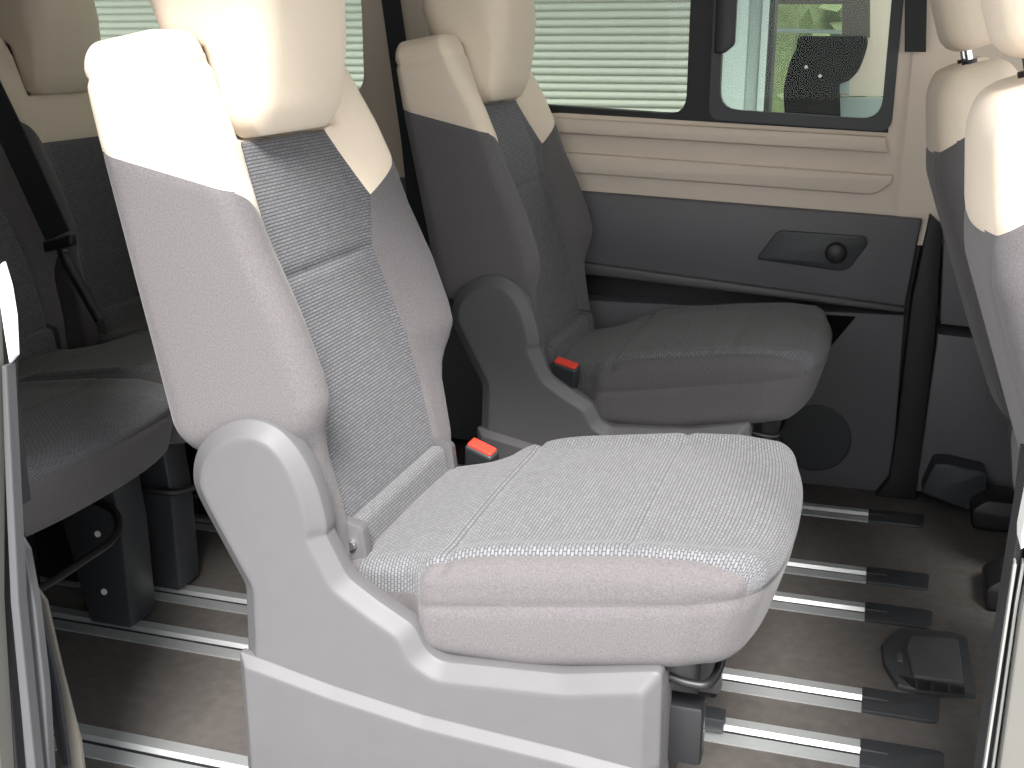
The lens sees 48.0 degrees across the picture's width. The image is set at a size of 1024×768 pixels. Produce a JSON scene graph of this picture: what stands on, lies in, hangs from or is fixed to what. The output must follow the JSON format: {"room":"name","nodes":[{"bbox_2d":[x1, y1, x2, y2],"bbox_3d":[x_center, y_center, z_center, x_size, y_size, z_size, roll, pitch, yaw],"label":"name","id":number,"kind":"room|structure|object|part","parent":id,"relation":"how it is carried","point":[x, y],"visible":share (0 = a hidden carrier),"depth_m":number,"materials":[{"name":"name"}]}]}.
{"room":"vehicle interior","nodes":[
{"label":"vehicle interior","id":0,"kind":"room"},
{"bbox_2d":[0,261,30,504],"bbox_3d":[-0.100,-0.038,1.146,4.050,1.500,0.100,5,17,17],"label":"wall","id":1,"kind":"structure","parent":0,"point":[26,497],"depth_m":1.40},
{"bbox_2d":[0,307,13,767],"bbox_3d":[-0.617,0.004,1.263,0.260,1.248,0.024,5,17,17],"label":"trim","id":2,"kind":"structure","parent":1,"relation":"attached to","point":[6,738],"depth_m":1.35,"materials":[{"name":"grey plastic"}]},
{"bbox_2d":[0,261,19,362],"bbox_3d":[-0.535,-0.075,1.223,0.017,0.110,0.006,5,17,17],"label":"trim","id":3,"kind":"structure","parent":1,"relation":"attached to","point":[7,297],"depth_m":1.22,"materials":[{"name":"white plastic"}]},
{"bbox_2d":[1,313,25,767],"bbox_3d":[-0.652,0.236,1.377,0.212,0.778,0.035,5,17,17],"label":"trim","id":4,"kind":"structure","parent":1,"relation":"attached to","point":[16,716],"depth_m":1.37,"materials":[{"name":"grey plastic"}]},
{"bbox_2d":[2,363,43,767],"bbox_3d":[-0.567,0.273,1.339,0.052,0.618,0.015,5,17,17],"label":"trim","id":5,"kind":"structure","parent":1,"relation":"attached to","point":[18,590],"depth_m":1.32,"materials":[{"name":"grey plastic"}]},
{"bbox_2d":[21,537,55,767],"bbox_3d":[-0.588,0.287,1.375,0.069,0.648,0.012,5,17,17],"label":"trim","id":6,"kind":"structure","parent":1,"relation":"attached to","point":[38,640],"depth_m":1.38,"materials":[{"name":"grey plastic"}]},
{"bbox_2d":[24,531,85,767],"bbox_3d":[-0.586,0.386,1.467,0.061,0.445,0.012,5,17,17],"label":"strap","id":7,"kind":"object","parent":1,"relation":"hanging from","point":[68,738],"visible":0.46,"depth_m":1.47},
{"bbox_2d":[973,444,1023,767],"bbox_3d":[0.437,0.237,1.030,0.011,0.374,0.045,5,17,17],"label":"trim","id":8,"kind":"structure","parent":1,"relation":"attached to","point":[1013,550],"depth_m":1.01,"materials":[{"name":"black plastic"}]},
{"bbox_2d":[982,558,1016,767],"bbox_3d":[0.426,0.279,1.015,0.004,0.271,0.009,5,17,17],"label":"trim","id":9,"kind":"structure","parent":1,"relation":"attached to","point":[1014,565],"depth_m":1.00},
{"bbox_2d":[990,558,1023,767],"bbox_3d":[0.432,0.279,1.013,0.004,0.270,0.009,5,17,17],"label":"trim","id":10,"kind":"structure","parent":1,"relation":"attached to","point":[1021,571],"depth_m":1.00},
{"bbox_2d":[994,549,1023,767],"bbox_3d":[0.439,-0.023,0.938,0.127,0.888,0.070,5,17,17],"label":"trim","id":11,"kind":"structure","parent":1,"relation":"attached to","point":[1010,748],"depth_m":0.99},
{"bbox_2d":[1017,489,1023,548],"bbox_3d":[0.428,0.099,0.947,0.013,0.070,0.034,5,17,17],"label":"trim","id":12,"kind":"structure","parent":1,"relation":"attached to","point":[1020,522],"depth_m":0.95,"materials":[{"name":"white plastic"}]},
{"bbox_2d":[40,438,1007,767],"bbox_3d":[0.175,0.458,2.215,4.050,0.060,1.990,5,17,17],"label":"floor","id":13,"kind":"structure","parent":0,"point":[195,699],"depth_m":2.04,"materials":[{"name":"carpet"}]},
{"bbox_2d":[18,378,172,626],"bbox_3d":[-1.062,-0.095,1.897,0.927,1.168,0.474,5,17,17],"label":"seat","id":14,"kind":"object","parent":13,"relation":"on","point":[88,442],"visible":0.81,"depth_m":1.92,"materials":[{"name":"grey fabric"}]},
{"bbox_3d":[-0.909,0.094,1.904,0.608,0.136,0.427,5,17,17],"label":"cushion panel","id":15,"kind":"part","parent":14,"relation":"part of","materials":[{"name":"fabric"}]},
{"bbox_2d":[23,411,172,536],"bbox_3d":[-0.927,0.119,1.917,0.639,0.172,0.472,5,17,17],"label":"seat cushion","id":16,"kind":"object","parent":14,"relation":"on","point":[75,459],"depth_m":1.77,"materials":[{"name":"grey fabric"}]},
{"bbox_3d":[-0.755,0.292,2.128,0.144,0.294,0.081,5,17,17],"label":"leg","id":17,"kind":"part","parent":14,"relation":"part of","materials":[{"name":"plastic"}]},
{"bbox_2d":[0,0,197,493],"bbox_3d":[-0.777,-0.356,2.774,0.927,1.168,0.473,5,17,17],"label":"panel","id":18,"kind":"object","parent":13,"relation":"on","point":[44,44],"visible":0.32,"depth_m":2.72,"materials":[{"name":"grey fabric"}]},
{"bbox_3d":[-1.121,-0.717,2.778,0.208,0.240,0.472,5,17,17],"label":"shoulder panel","id":19,"kind":"part","parent":18,"relation":"part of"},
{"bbox_3d":[-1.066,-0.405,2.853,0.291,0.596,0.472,5,17,17],"label":"backrest","id":20,"kind":"part","parent":18,"relation":"part of","materials":[{"name":"grey fabric"}]},
{"bbox_3d":[-0.993,-0.376,2.838,0.120,0.453,0.316,5,17,17],"label":"panel","id":21,"kind":"part","parent":18,"relation":"part of","materials":[{"name":"fabric"}]},
{"bbox_2d":[97,315,144,344],"bbox_3d":[-0.643,-0.141,2.794,0.639,0.172,0.472,5,17,17],"label":"seat cushion","id":22,"kind":"object","parent":18,"relation":"on","point":[113,327],"depth_m":2.73,"materials":[{"name":"grey fabric"}]},
{"bbox_3d":[-0.625,-0.167,2.781,0.608,0.136,0.427,5,17,17],"label":"cushion panel","id":23,"kind":"part","parent":18,"relation":"part of","materials":[{"name":"fabric"}]},
{"bbox_2d":[0,143,198,589],"bbox_3d":[-0.919,-0.226,2.336,0.927,1.168,0.473,5,17,17],"label":"seat","id":24,"kind":"object","parent":13,"relation":"on","point":[167,488],"visible":0.39,"depth_m":2.29,"materials":[{"name":"grey fabric"}]},
{"bbox_3d":[-1.135,-0.246,2.399,0.120,0.453,0.316,5,17,17],"label":"panel","id":25,"kind":"part","parent":24,"relation":"part of","materials":[{"name":"fabric"}]},
{"bbox_3d":[-1.208,-0.275,2.414,0.291,0.596,0.472,5,17,17],"label":"backrest","id":26,"kind":"part","parent":24,"relation":"part of","materials":[{"name":"grey fabric"}]},
{"bbox_2d":[0,81,104,321],"bbox_3d":[-0.963,-0.382,2.326,0.260,0.513,0.029,5,17,17],"label":"belt","id":27,"kind":"object","parent":24,"relation":"hanging from","point":[17,147],"visible":1,"depth_m":2.32,"materials":[{"name":"black woven webbing"},{"name":"black plastic"}]},
{"bbox_3d":[-0.913,-0.269,2.336,0.026,0.013,0.010,5,17,17],"label":"tongue plate","id":28,"kind":"part","parent":27,"relation":"part of","materials":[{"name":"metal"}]},
{"bbox_3d":[-0.767,-0.036,2.342,0.608,0.136,0.427,5,17,17],"label":"cushion panel","id":29,"kind":"part","parent":24,"relation":"part of","materials":[{"name":"fabric"}]},
{"bbox_2d":[24,349,185,443],"bbox_3d":[-0.785,-0.011,2.356,0.639,0.172,0.472,5,17,17],"label":"seat cushion","id":30,"kind":"object","parent":24,"relation":"on","point":[39,364],"depth_m":2.20,"materials":[{"name":"grey fabric"}]},
{"bbox_3d":[-0.709,0.250,2.270,0.144,0.294,0.075,5,17,17],"label":"leg","id":31,"kind":"part","parent":24,"relation":"part of","materials":[{"name":"plastic"}]},
{"bbox_2d":[53,723,247,767],"bbox_3d":[-0.689,0.548,1.793,2.597,0.007,0.073,5,17,17],"label":"rail","id":32,"kind":"object","parent":13,"relation":"on","point":[99,743],"visible":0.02,"depth_m":1.75,"materials":[{"name":"metal"}]},
{"bbox_2d":[84,0,802,767],"bbox_3d":[-0.034,-0.005,1.595,0.867,1.168,0.576,5,17,17],"label":"passenger seat","id":33,"kind":"object","parent":13,"relation":"on","point":[570,602],"visible":1,"depth_m":1.44,"materials":[{"name":"grey fabric"}]},
{"bbox_3d":[-0.350,-0.364,1.586,0.208,0.237,0.500,5,17,17],"label":"shoulder panel","id":34,"kind":"part","parent":33,"relation":"part of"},
{"bbox_3d":[-0.295,-0.051,1.661,0.291,0.596,0.500,5,17,17],"label":"backrest","id":35,"kind":"part","parent":33,"relation":"part of","materials":[{"name":"grey fabric"}]},
{"bbox_3d":[-0.241,-0.071,1.638,0.160,0.553,0.335,5,17,17],"label":"panel","id":36,"kind":"part","parent":33,"relation":"part of","materials":[{"name":"fabric"}]},
{"bbox_2d":[352,469,793,666],"bbox_3d":[0.100,0.210,1.611,0.579,0.172,0.500,5,17,17],"label":"seat cushion","id":37,"kind":"object","parent":33,"relation":"on","point":[477,567],"depth_m":1.42,"materials":[{"name":"grey fabric"}]},
{"bbox_3d":[0.117,0.181,1.597,0.548,0.127,0.452,5,17,17],"label":"cushion panel","id":38,"kind":"part","parent":33,"relation":"part of","materials":[{"name":"fabric"}]},
{"bbox_2d":[40,576,939,723],"bbox_3d":[-0.548,0.419,2.228,2.597,0.007,0.073,5,17,17],"label":"rail","id":39,"kind":"object","parent":13,"relation":"on","point":[905,706],"visible":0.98,"depth_m":1.92,"materials":[{"name":"metal"}]},
{"bbox_2d":[49,605,943,767],"bbox_3d":[-0.593,0.461,2.087,2.597,0.007,0.073,5,17,17],"label":"rail","id":40,"kind":"object","parent":13,"relation":"on","point":[869,753],"visible":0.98,"depth_m":1.80,"materials":[{"name":"metal"}]},
{"bbox_2d":[193,494,928,590],"bbox_3d":[-0.404,0.287,2.671,2.597,0.007,0.073,5,17,17],"label":"rail","id":41,"kind":"object","parent":13,"relation":"on","point":[872,575],"visible":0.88,"depth_m":2.34,"materials":[{"name":"metal"}]},
{"bbox_2d":[194,514,931,629],"bbox_3d":[-0.453,0.332,2.521,2.597,0.007,0.073,5,17,17],"label":"rail","id":42,"kind":"object","parent":13,"relation":"on","point":[894,615],"visible":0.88,"depth_m":2.19,"materials":[{"name":"metal"}]},
{"bbox_2d":[395,0,831,459],"bbox_3d":[0.245,-0.261,2.455,0.867,1.168,0.542,5,17,17],"label":"passenger seat","id":43,"kind":"object","parent":13,"relation":"on","point":[509,226],"visible":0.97,"depth_m":2.31,"materials":[{"name":"grey fabric"}]},
{"bbox_3d":[-0.066,-0.624,2.462,0.208,0.237,0.500,5,17,17],"label":"shoulder panel","id":44,"kind":"part","parent":43,"relation":"part of","materials":[{"name":"beige leather"}]},
{"bbox_3d":[-0.011,-0.311,2.538,0.291,0.596,0.500,5,17,17],"label":"backrest","id":45,"kind":"part","parent":43,"relation":"part of","materials":[{"name":"grey fabric"}]},
{"bbox_3d":[0.043,-0.332,2.514,0.160,0.553,0.335,5,17,17],"label":"panel","id":46,"kind":"part","parent":43,"relation":"part of","materials":[{"name":"fabric"}]},
{"bbox_2d":[562,331,828,425],"bbox_3d":[0.384,-0.050,2.487,0.579,0.172,0.500,5,17,17],"label":"seat cushion","id":47,"kind":"object","parent":43,"relation":"on","point":[621,378],"depth_m":2.27,"materials":[{"name":"grey fabric"}]},
{"bbox_3d":[0.401,-0.080,2.473,0.548,0.127,0.452,5,17,17],"label":"cushion panel","id":48,"kind":"part","parent":43,"relation":"part of","materials":[{"name":"fabric"}]},
{"bbox_2d":[458,464,923,527],"bbox_3d":[-0.309,0.200,2.964,2.597,0.007,0.073,5,17,17],"label":"rail","id":49,"kind":"object","parent":13,"relation":"on","point":[912,520],"visible":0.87,"depth_m":2.63,"materials":[{"name":"metal"}]},
{"bbox_2d":[881,628,974,698],"bbox_3d":[0.722,0.480,2.006,0.149,0.017,0.232,5,17,17],"label":"floor hatch","id":50,"kind":"object","parent":13,"relation":"on","point":[917,661],"visible":1,"depth_m":1.98,"materials":[{"name":"plastic"}]},
{"bbox_2d":[899,675,964,694],"bbox_3d":[0.698,0.504,1.913,0.105,0.001,0.035,6,18,21],"label":"vent","id":51,"kind":"object","parent":50,"relation":"attached to","point":[917,684],"depth_m":1.92,"materials":[{"name":"black plastic"}]},
{"bbox_3d":[0.734,0.475,2.001,0.090,0.006,0.155,5,17,17],"label":"hatch lid","id":52,"kind":"part","parent":50,"relation":"part of","materials":[{"name":"black plastic"}]},
{"bbox_2d":[926,0,1018,609],"bbox_3d":[1.154,-0.216,2.189,0.819,1.237,0.550,5,17,17],"label":"seat","id":53,"kind":"object","parent":13,"relation":"on","point":[960,25],"visible":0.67,"depth_m":2.07,"materials":[{"name":"grey fabric"}]},
{"bbox_2d":[921,454,984,510],"bbox_3d":[1.018,0.230,2.644,0.140,0.121,0.080,5,17,17],"label":"trim","id":54,"kind":"structure","parent":53,"relation":"attached to","point":[951,479],"depth_m":2.61,"materials":[{"name":"plastic"}]},
{"bbox_3d":[0.879,-0.627,2.232,0.029,0.066,0.014,5,17,17],"label":"headrest post","id":55,"kind":"part","parent":53,"relation":"part of","materials":[{"name":"metal"}]},
{"bbox_3d":[0.838,-0.589,2.104,0.029,0.066,0.014,5,17,17],"label":"headrest post","id":56,"kind":"part","parent":53,"relation":"part of","materials":[{"name":"metal"}]},
{"bbox_3d":[0.960,-0.257,2.240,0.325,0.613,0.500,5,17,17],"label":"backrest","id":57,"kind":"part","parent":53,"relation":"part of","materials":[{"name":"grey fabric"}]},
{"bbox_3d":[0.867,-0.533,2.188,0.151,0.172,0.458,5,17,17],"label":"shoulder panel","id":58,"kind":"part","parent":53,"relation":"part of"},
{"bbox_3d":[1.312,0.298,2.509,0.586,0.071,0.110,5,17,17],"label":"rail","id":59,"kind":"part","parent":53,"relation":"part of","materials":[{"name":"black plastic"}]},
{"bbox_3d":[1.193,0.406,2.143,0.586,0.071,0.110,5,17,17],"label":"rail","id":60,"kind":"part","parent":53,"relation":"part of","materials":[{"name":"black plastic"}]},
{"bbox_2d":[964,0,1023,448],"bbox_3d":[0.883,0.046,1.308,0.819,1.237,0.550,5,17,17],"label":"seat","id":61,"kind":"object","parent":13,"relation":"on","point":[994,131],"visible":0.98,"depth_m":1.19,"materials":[{"name":"grey fabric"}]},
{"bbox_3d":[0.597,-0.271,1.307,0.151,0.172,0.458,5,17,17],"label":"shoulder panel","id":62,"kind":"part","parent":61,"relation":"part of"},
{"bbox_3d":[0.690,0.006,1.359,0.325,0.613,0.500,5,17,17],"label":"backrest","id":63,"kind":"part","parent":61,"relation":"part of","materials":[{"name":"grey fabric"}]},
{"bbox_2d":[362,0,1022,244],"bbox_3d":[0.388,-0.773,2.741,3.950,1.000,0.230,5,17,17],"label":"wall","id":64,"kind":"structure","parent":0,"point":[909,193],"depth_m":2.65,"materials":[{"name":"beige plastic"}]},
{"bbox_2d":[359,0,364,96],"bbox_3d":[-0.933,-1.007,3.035,1.220,0.480,0.050,5,17,17],"label":"window","id":65,"kind":"structure","parent":64,"relation":"in","point":[362,88],"depth_m":2.90,"materials":[{"name":"clear glass"}]},
{"bbox_2d":[381,0,429,249],"bbox_3d":[-0.260,-0.662,2.806,0.135,0.952,0.020,11,20,32],"label":"belt","id":66,"kind":"object","parent":64,"relation":"hanging from","point":[392,9],"visible":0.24,"depth_m":2.81,"materials":[{"name":"black fabric"}]},
{"bbox_2d":[548,0,709,120],"bbox_3d":[0.134,-0.889,2.724,0.675,0.528,0.050,5,17,17],"label":"window","id":67,"kind":"structure","parent":64,"relation":"in","point":[693,109],"depth_m":2.66,"materials":[{"name":"black plastic"}]},
{"bbox_2d":[399,177,921,490],"bbox_3d":[0.325,-0.150,2.928,1.296,0.730,0.266,5,17,17],"label":"door panel","id":68,"kind":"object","parent":64,"relation":"in","point":[844,435],"depth_m":2.72,"materials":[{"name":"plastic"}]},
{"bbox_3d":[0.328,-0.025,2.992,1.286,0.453,0.215,5,17,17],"label":"panel","id":69,"kind":"part","parent":68,"relation":"part of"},
{"bbox_2d":[758,230,866,270],"bbox_3d":[0.686,-0.304,2.636,0.241,0.086,0.031,5,17,17],"label":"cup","id":70,"kind":"object","parent":68,"relation":"on","point":[778,250],"depth_m":2.64,"materials":[{"name":"black plastic"}]},
{"bbox_2d":[780,405,851,470],"bbox_3d":[0.736,0.130,2.791,0.176,0.176,0.011,5,17,17],"label":"speaker grille","id":71,"kind":"object","parent":68,"relation":"attached to","point":[819,437],"depth_m":2.78,"materials":[{"name":"plastic"}]},
{"bbox_2d":[553,117,887,152],"bbox_3d":[0.281,-0.595,2.718,1.166,0.062,0.035,5,17,17],"label":"trim","id":72,"kind":"structure","parent":64,"relation":"attached to","point":[833,141],"depth_m":2.64,"materials":[{"name":"beige plastic"}]},
{"bbox_2d":[566,152,892,194],"bbox_3d":[0.287,-0.512,2.744,1.184,0.076,0.028,5,17,17],"label":"trim","id":73,"kind":"structure","parent":64,"relation":"attached to","point":[588,163],"depth_m":2.67,"materials":[{"name":"beige plastic"}]},
{"bbox_2d":[585,245,939,400],"bbox_3d":[0.114,-0.196,3.046,3.350,0.720,0.150,5,17,17],"label":"trim","id":74,"kind":"structure","parent":64,"relation":"attached to","point":[596,285],"depth_m":2.86,"materials":[{"name":"black plastic"}]},
{"bbox_2d":[704,0,902,132],"bbox_3d":[0.665,-0.829,2.554,0.447,0.548,0.078,5,17,17],"label":"window","id":75,"kind":"structure","parent":64,"relation":"in","point":[723,13],"depth_m":2.59,"materials":[{"name":"black plastic"}]},
{"bbox_2d":[875,213,942,498],"bbox_3d":[0.948,-0.080,2.755,0.102,0.685,0.250,5,17,17],"label":"trim","id":76,"kind":"structure","parent":64,"relation":"attached to","point":[901,481],"depth_m":2.64,"materials":[{"name":"black plastic"}]},
{"bbox_2d":[905,0,926,51],"bbox_3d":[0.861,-0.805,2.453,0.060,0.186,0.040,5,17,17],"label":"trim","id":77,"kind":"structure","parent":64,"relation":"attached to","point":[915,10],"depth_m":2.44,"materials":[{"name":"black plastic"}]},
{"bbox_2d":[916,234,1011,490],"bbox_3d":[1.116,-0.067,2.694,0.269,0.620,0.270,5,17,17],"label":"trim","id":78,"kind":"structure","parent":64,"relation":"attached to","point":[960,421],"depth_m":2.62,"materials":[{"name":"grey plastic"}]},
{"label":"outside","id":79,"kind":"structure","parent":0,"visible":0},
{"bbox_3d":[0.000,1.548,0.460,60.000,0.050,60.000,5,17,17],"label":"ground","id":80,"kind":"structure","parent":79,"visible":0},
{"bbox_2d":[94,0,159,40],"label":"roller shutter","id":81,"kind":"object","parent":80,"relation":"on","point":[117,18],"depth_m":5.53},
{"bbox_2d":[345,0,363,89],"label":"roller shutter","id":82,"kind":"object","parent":80,"relation":"on","point":[354,63],"depth_m":5.22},
{"bbox_2d":[531,0,690,111],"label":"roller shutter","id":83,"kind":"object","parent":80,"relation":"on","point":[625,54],"depth_m":4.90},
{"bbox_2d":[721,0,770,110],"bbox_3d":[0.953,-1.613,4.598,0.180,3.650,0.140,5,17,17],"label":"post","id":84,"kind":"object","parent":80,"relation":"on","point":[744,66],"visible":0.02,"depth_m":4.63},
{"bbox_2d":[764,0,778,111],"bbox_3d":[1.049,-1.604,4.569,0.019,3.650,0.140,5,17,17],"label":"door frame","id":85,"kind":"structure","parent":80,"relation":"on","point":[774,3],"depth_m":4.61,"materials":[{"name":"grey plastic"}]},
{"bbox_2d":[772,4,882,112],"bbox_3d":[2.202,-2.509,8.377,7.153,3.272,1.192,5,17,17],"label":"hedge","id":86,"kind":"object","parent":80,"relation":"on","point":[793,16],"visible":0.02,"depth_m":8.47,"materials":[{"name":"green plant"}]},
{"bbox_2d":[777,0,891,117],"bbox_3d":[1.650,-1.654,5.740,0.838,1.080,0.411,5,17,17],"label":"parked vehicle","id":87,"kind":"object","parent":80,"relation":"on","point":[822,70],"visible":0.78,"depth_m":5.70,"materials":[{"name":"metal"}]},
{"bbox_3d":[1.497,-1.789,5.827,0.341,0.030,0.030,5,17,17],"label":"window sill","id":88,"kind":"part","parent":87,"relation":"part of","materials":[{"name":"grey"}]},
{"bbox_3d":[1.567,-1.462,5.776,0.378,0.546,0.300,5,17,17],"label":"seat","id":89,"kind":"part","parent":87,"relation":"part of","materials":[{"name":"black fabric"}]},
{"bbox_3d":[1.832,-1.332,5.838,0.492,0.406,0.100,5,17,17],"label":"panel","id":90,"kind":"part","parent":87,"relation":"part of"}
]}

